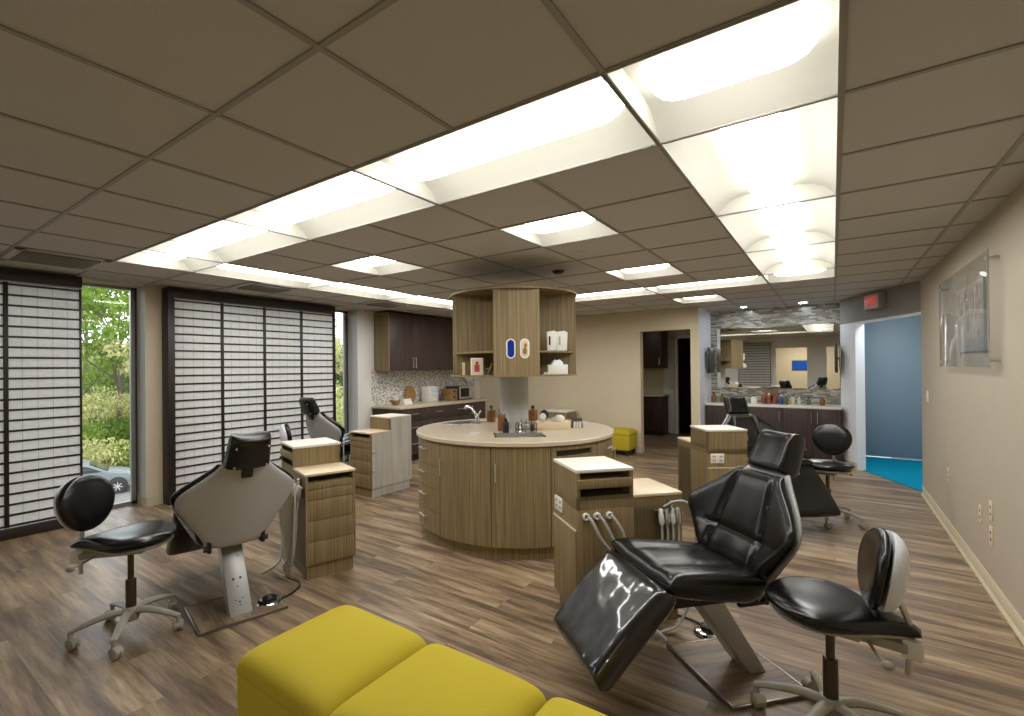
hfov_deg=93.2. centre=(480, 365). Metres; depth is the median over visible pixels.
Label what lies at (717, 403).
countertop
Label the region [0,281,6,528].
lattice screen
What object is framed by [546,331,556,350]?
paper holder
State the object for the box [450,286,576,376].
wall cabinet
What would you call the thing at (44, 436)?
lattice screen
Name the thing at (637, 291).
ceiling light
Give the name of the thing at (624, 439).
ottoman
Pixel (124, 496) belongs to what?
ground
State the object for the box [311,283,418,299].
ceiling light
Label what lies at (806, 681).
caster wheel
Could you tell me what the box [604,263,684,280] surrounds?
ceiling light
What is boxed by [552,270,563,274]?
smoke detector
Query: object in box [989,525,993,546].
wall outlet
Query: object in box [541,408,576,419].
base cabinet
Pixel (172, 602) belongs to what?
hood
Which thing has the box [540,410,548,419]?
pouch
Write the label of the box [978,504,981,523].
wall outlet
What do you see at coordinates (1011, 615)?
baseboard
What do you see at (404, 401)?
tent
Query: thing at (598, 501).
base cabinet
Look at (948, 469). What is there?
wall outlet
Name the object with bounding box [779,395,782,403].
bottle
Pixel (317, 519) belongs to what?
base cabinet
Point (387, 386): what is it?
backsplash
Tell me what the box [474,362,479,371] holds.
print
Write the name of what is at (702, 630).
foot pedal
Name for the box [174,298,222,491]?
lattice screen
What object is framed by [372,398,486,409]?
countertop
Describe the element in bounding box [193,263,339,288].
ceiling light
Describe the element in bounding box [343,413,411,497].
base cabinet
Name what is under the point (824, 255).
ceiling light
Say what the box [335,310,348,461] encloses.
window
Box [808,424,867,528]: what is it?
stool
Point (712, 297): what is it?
ceiling light
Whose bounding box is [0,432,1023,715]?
floor
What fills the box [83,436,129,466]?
shrub
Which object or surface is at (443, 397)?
basket
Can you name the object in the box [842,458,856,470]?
baseboard
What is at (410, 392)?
cutting board
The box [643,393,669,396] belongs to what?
countertop
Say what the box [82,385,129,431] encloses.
shrub
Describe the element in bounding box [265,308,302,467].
lattice screen
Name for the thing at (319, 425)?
dental chair
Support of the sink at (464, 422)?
in the countertop at (439, 432)
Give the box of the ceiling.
[0,0,1023,319]
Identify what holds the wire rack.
on the countertop at (439, 432)
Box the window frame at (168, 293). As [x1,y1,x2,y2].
[162,287,335,505]
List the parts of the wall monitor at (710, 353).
screen glass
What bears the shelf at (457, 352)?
attached to the wall cabinet at (506, 327)
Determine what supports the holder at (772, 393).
on the countertop at (717, 403)
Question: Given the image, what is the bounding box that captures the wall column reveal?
[137,286,146,496]
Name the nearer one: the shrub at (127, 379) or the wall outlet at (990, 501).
the wall outlet at (990, 501)
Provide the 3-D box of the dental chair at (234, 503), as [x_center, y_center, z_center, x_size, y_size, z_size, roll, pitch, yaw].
[-1.646,0.935,3.130,0.686,1.113,1.221,0,0,-41]
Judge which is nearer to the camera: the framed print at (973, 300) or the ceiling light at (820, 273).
the framed print at (973, 300)
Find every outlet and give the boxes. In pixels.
[555,494,562,512]
[710,454,723,462]
[947,467,949,482]
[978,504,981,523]
[989,500,992,521]
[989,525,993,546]
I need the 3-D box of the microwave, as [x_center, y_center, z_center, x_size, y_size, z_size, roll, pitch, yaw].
[-0.385,0.509,9.270,0.340,0.250,0.460,-1,0,36]
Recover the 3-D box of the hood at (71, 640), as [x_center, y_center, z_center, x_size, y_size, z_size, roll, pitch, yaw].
[-2.148,1.448,2.544,0.060,0.028,0.038,-1,0,14]
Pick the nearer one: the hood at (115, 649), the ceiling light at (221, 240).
the hood at (115, 649)
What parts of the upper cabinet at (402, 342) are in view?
panel, door, door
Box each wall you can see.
[82,278,479,496]
[480,307,699,446]
[643,330,689,433]
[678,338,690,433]
[698,307,710,424]
[710,303,840,404]
[840,280,920,470]
[921,181,1023,619]
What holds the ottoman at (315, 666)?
on the floor at (498, 613)
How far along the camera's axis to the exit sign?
6.06 m
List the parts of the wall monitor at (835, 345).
wall plate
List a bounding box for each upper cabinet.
[374,312,435,370]
[435,317,452,369]
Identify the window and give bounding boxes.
[82,282,137,507]
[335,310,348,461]
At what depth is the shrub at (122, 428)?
27.29 m
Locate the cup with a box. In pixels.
[498,407,505,430]
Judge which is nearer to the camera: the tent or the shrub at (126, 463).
the tent
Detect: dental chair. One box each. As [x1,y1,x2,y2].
[166,431,293,637]
[298,397,349,461]
[553,430,806,711]
[722,396,840,517]
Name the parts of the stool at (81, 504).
lever, post, backrest, seat, lift rod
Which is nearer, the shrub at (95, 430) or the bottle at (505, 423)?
the bottle at (505, 423)
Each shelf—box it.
[456,351,492,353]
[540,350,572,352]
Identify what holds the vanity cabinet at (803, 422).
on the floor at (498, 613)
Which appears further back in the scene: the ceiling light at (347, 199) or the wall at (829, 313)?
the wall at (829, 313)
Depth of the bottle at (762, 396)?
7.67 m
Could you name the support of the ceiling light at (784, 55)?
attached to the ceiling
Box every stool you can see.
[53,475,183,660]
[279,423,291,466]
[750,527,923,715]
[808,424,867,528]
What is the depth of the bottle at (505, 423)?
4.17 m
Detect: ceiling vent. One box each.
[0,247,112,270]
[227,281,304,293]
[357,300,415,308]
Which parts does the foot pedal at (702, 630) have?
pedal cord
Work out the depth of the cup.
4.28 m
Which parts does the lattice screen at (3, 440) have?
paper panel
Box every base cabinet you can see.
[260,437,355,579]
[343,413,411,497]
[372,401,484,459]
[418,437,615,559]
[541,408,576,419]
[553,456,696,642]
[644,396,668,435]
[677,425,748,517]
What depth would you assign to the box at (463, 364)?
4.26 m
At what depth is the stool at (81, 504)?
2.63 m
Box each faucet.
[464,405,481,423]
[518,421,521,432]
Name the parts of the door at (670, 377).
frame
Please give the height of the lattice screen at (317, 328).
2.160 m
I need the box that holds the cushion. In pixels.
[613,427,637,435]
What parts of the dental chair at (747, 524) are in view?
seat, seat frame, post, plate trim, floor plate, backrest, hinge arm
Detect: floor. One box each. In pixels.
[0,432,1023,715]
[864,456,922,491]
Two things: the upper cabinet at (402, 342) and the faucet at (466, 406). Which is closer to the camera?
the faucet at (466, 406)
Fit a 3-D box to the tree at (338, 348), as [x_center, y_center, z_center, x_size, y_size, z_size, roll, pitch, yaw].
[-7.334,1.190,27.763,6.700,8.935,5.966,-1,0,-1]
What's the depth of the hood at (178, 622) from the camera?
2.71 m
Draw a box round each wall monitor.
[706,347,714,372]
[834,344,840,372]
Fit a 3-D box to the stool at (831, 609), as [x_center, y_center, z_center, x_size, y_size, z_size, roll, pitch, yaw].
[1.415,1.037,1.910,0.533,0.837,0.544,-1,0,3]
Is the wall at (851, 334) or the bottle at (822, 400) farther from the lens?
the bottle at (822, 400)
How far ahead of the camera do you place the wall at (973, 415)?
3.16 m
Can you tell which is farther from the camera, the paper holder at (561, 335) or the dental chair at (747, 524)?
the paper holder at (561, 335)
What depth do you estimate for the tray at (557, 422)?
4.37 m
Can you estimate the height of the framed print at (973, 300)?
0.704 m
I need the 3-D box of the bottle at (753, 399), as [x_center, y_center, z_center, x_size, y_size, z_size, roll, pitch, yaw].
[4.369,0.531,7.707,0.090,0.140,0.090,-1,0,36]
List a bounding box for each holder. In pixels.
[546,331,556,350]
[556,331,567,350]
[764,391,777,403]
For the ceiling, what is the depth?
1.88 m
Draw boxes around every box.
[462,363,464,374]
[471,358,482,374]
[546,359,567,374]
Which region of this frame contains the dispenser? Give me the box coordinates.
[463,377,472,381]
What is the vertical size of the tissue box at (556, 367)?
0.130 m
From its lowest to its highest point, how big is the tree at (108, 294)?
9.992 m
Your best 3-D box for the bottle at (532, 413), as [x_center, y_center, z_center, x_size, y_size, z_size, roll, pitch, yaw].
[0.556,0.498,5.105,0.076,0.160,0.076,-1,0,36]
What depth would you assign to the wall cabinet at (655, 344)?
10.23 m
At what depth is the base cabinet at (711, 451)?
4.33 m
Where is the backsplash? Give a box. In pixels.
[371,369,474,405]
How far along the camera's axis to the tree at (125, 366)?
27.82 m
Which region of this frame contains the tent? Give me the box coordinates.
[400,398,412,404]
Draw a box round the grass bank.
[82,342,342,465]
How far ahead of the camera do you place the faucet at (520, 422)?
4.16 m
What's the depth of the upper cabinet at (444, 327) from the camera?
8.71 m
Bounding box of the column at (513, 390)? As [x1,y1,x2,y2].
[500,377,528,427]
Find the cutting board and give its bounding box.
[404,385,415,401]
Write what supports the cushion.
on the ottoman at (624, 439)
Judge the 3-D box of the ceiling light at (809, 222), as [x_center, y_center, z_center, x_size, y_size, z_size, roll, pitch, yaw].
[2.071,-0.984,3.317,0.616,0.108,1.226,-1,0,36]
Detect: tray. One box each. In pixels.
[536,413,569,428]
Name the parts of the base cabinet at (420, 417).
panel, drawer, drawer, drawer, drawer, drawer, drawer, drawer, door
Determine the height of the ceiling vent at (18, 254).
0.031 m
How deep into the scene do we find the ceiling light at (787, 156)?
2.30 m
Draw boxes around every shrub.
[82,357,115,397]
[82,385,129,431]
[82,419,118,452]
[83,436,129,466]
[85,360,129,391]
[94,416,129,446]
[101,394,129,420]
[102,439,129,467]
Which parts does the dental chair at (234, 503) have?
seat, hinge arm, backrest, post, floor plate, plate trim, hinge arm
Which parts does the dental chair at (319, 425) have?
backrest, seat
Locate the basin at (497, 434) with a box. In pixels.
[496,433,542,436]
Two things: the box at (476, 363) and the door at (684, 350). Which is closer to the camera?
the box at (476, 363)
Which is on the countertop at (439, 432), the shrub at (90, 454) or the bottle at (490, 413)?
the bottle at (490, 413)
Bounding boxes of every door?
[663,335,689,433]
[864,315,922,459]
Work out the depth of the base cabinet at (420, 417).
7.97 m
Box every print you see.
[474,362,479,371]
[939,249,1000,367]
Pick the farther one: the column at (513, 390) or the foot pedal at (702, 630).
the column at (513, 390)
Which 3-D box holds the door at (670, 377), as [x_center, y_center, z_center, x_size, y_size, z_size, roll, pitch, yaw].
[4.453,0.401,10.183,1.160,2.120,0.100,-1,0,36]
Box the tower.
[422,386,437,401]
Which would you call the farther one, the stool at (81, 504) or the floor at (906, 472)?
the floor at (906, 472)
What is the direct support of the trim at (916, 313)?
attached to the wall at (851, 334)
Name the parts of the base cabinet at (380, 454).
drawer, drawer, drawer, drawer, drawer, light panel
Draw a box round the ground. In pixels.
[114,485,129,503]
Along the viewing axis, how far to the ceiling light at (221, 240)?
3.68 m
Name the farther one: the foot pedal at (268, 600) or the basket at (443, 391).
the basket at (443, 391)
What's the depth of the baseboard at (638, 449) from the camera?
8.20 m
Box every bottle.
[487,405,495,421]
[503,418,508,432]
[528,405,537,420]
[711,393,715,401]
[751,395,756,403]
[761,394,764,403]
[767,393,770,403]
[773,394,776,403]
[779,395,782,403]
[791,395,794,404]
[820,397,824,405]
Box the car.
[83,460,129,493]
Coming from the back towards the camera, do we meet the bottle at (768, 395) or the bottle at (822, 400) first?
the bottle at (768, 395)
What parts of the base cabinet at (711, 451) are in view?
access panel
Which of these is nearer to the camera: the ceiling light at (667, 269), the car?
the ceiling light at (667, 269)
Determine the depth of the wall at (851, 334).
6.64 m
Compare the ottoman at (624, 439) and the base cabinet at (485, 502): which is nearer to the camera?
the base cabinet at (485, 502)
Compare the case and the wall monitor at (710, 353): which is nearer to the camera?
the case
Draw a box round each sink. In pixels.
[443,420,486,424]
[493,432,545,437]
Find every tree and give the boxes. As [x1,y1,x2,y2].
[80,286,129,424]
[82,286,128,372]
[95,338,129,376]
[335,319,342,423]
[336,343,342,405]
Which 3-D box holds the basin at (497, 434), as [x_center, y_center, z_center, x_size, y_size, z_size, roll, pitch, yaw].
[0.323,0.641,4.017,0.394,0.130,0.244,-1,0,-1]
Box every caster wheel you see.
[750,692,766,702]
[801,677,814,686]
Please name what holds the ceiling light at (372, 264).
attached to the ceiling
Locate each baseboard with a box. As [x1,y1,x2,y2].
[137,494,162,506]
[617,446,644,452]
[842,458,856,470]
[921,486,1023,644]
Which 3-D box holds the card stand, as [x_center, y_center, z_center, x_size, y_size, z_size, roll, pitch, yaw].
[0.898,0.529,4.489,0.100,0.085,0.083,-1,0,1]
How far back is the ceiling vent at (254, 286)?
5.38 m
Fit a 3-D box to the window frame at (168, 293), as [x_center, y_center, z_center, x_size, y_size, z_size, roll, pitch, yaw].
[-2.805,0.328,6.177,0.160,2.375,2.190,-1,0,36]
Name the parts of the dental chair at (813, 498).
backrest, seat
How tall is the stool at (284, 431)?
0.878 m
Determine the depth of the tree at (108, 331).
29.20 m
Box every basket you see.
[440,389,457,394]
[440,394,457,400]
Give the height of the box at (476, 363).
0.150 m
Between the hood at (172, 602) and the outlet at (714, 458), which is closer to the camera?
the hood at (172, 602)
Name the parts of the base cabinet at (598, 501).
access panel, slot rail, handpiece cord, handpiece cord, handpiece cord, handpiece cord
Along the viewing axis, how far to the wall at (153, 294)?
5.34 m
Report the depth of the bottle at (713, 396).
8.08 m
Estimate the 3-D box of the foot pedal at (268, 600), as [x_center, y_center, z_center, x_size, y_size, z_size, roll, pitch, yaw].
[-1.300,1.460,3.169,0.168,0.056,0.453,-1,0,5]
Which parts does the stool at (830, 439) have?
lift rod, seat, backrest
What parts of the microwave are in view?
door, door glass, control panel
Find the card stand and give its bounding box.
[571,418,582,427]
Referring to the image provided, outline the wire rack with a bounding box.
[515,419,536,431]
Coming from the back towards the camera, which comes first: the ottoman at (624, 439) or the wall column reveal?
the ottoman at (624, 439)
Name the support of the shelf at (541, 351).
attached to the wall cabinet at (506, 327)
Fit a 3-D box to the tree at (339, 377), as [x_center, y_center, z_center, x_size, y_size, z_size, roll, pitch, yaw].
[-10.348,1.538,39.097,8.673,8.392,8.422,-1,0,1]
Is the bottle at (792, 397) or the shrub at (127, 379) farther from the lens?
the shrub at (127, 379)
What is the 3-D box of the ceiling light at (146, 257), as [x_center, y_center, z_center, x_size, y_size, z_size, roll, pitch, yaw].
[-2.636,-0.935,4.109,0.616,0.108,0.616,-1,0,36]
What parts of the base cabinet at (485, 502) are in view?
door, drawer, drawer, drawer, drawer, door, door, slotted door, drawer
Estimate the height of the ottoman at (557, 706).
0.453 m
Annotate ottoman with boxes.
[236,605,426,715]
[330,644,546,715]
[535,697,606,715]
[612,427,637,455]
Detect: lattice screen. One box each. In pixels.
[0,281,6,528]
[6,282,82,527]
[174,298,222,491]
[222,303,265,463]
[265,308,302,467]
[302,311,334,438]
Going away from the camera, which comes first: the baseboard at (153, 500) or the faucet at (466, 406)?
the faucet at (466, 406)
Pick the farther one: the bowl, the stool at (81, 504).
the bowl
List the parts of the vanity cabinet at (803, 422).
door, door, door, door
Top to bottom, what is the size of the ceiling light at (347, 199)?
0.108 m
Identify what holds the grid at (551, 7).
attached to the ceiling
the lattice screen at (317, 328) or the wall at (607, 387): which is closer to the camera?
the lattice screen at (317, 328)
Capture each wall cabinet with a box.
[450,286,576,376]
[643,331,667,367]
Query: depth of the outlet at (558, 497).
2.91 m
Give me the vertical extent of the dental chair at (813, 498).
1.134 m
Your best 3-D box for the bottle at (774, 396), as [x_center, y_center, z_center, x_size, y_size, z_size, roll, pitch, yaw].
[4.630,0.518,7.591,0.060,0.160,0.060,-1,0,36]
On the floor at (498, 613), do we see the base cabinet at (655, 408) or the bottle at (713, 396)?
the base cabinet at (655, 408)
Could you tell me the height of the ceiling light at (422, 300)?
0.108 m
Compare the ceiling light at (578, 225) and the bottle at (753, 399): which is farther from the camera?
the bottle at (753, 399)
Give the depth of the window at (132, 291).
5.33 m
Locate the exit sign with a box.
[864,292,886,310]
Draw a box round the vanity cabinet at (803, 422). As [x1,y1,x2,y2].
[706,405,841,460]
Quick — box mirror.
[717,323,839,388]
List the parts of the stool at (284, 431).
backrest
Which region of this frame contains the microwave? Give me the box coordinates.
[446,385,473,399]
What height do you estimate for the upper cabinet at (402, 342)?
0.930 m
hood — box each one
[64,636,79,644]
[108,645,123,653]
[167,599,176,605]
[174,618,181,627]
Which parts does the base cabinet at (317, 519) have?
slot rail, handpiece cord, handpiece cord, handpiece cord, handpiece cord, drawer, drawer, drawer, drawer, drawer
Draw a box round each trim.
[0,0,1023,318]
[854,312,920,323]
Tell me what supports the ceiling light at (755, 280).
attached to the ceiling
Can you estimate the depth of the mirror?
7.75 m
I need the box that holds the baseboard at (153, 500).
[137,494,162,506]
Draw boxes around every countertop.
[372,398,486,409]
[416,418,613,447]
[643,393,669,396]
[705,401,841,409]
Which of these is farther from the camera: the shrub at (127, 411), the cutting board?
the shrub at (127, 411)
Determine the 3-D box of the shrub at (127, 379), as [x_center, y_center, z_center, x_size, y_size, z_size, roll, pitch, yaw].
[-26.003,0.801,35.565,5.109,2.975,5.048,-1,0,36]
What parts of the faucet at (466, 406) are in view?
spout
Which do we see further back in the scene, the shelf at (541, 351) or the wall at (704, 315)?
the wall at (704, 315)
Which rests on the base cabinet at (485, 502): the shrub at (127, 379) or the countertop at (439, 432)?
the countertop at (439, 432)
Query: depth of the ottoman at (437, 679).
1.52 m
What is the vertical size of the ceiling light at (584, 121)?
0.108 m
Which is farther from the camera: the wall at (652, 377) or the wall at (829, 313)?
the wall at (652, 377)
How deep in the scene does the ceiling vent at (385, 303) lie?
6.86 m
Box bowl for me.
[390,399,400,405]
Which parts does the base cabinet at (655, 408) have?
door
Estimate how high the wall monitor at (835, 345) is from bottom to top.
0.420 m
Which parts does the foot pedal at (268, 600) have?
pedal cord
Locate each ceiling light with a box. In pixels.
[114,250,224,271]
[143,219,308,262]
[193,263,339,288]
[222,170,437,239]
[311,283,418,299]
[328,256,424,275]
[352,73,658,204]
[388,296,452,308]
[498,211,619,246]
[575,288,656,301]
[603,0,845,144]
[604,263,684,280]
[644,275,767,293]
[658,95,841,216]
[671,295,727,303]
[716,195,838,252]
[744,241,836,274]
[763,268,835,282]
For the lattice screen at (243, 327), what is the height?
2.160 m

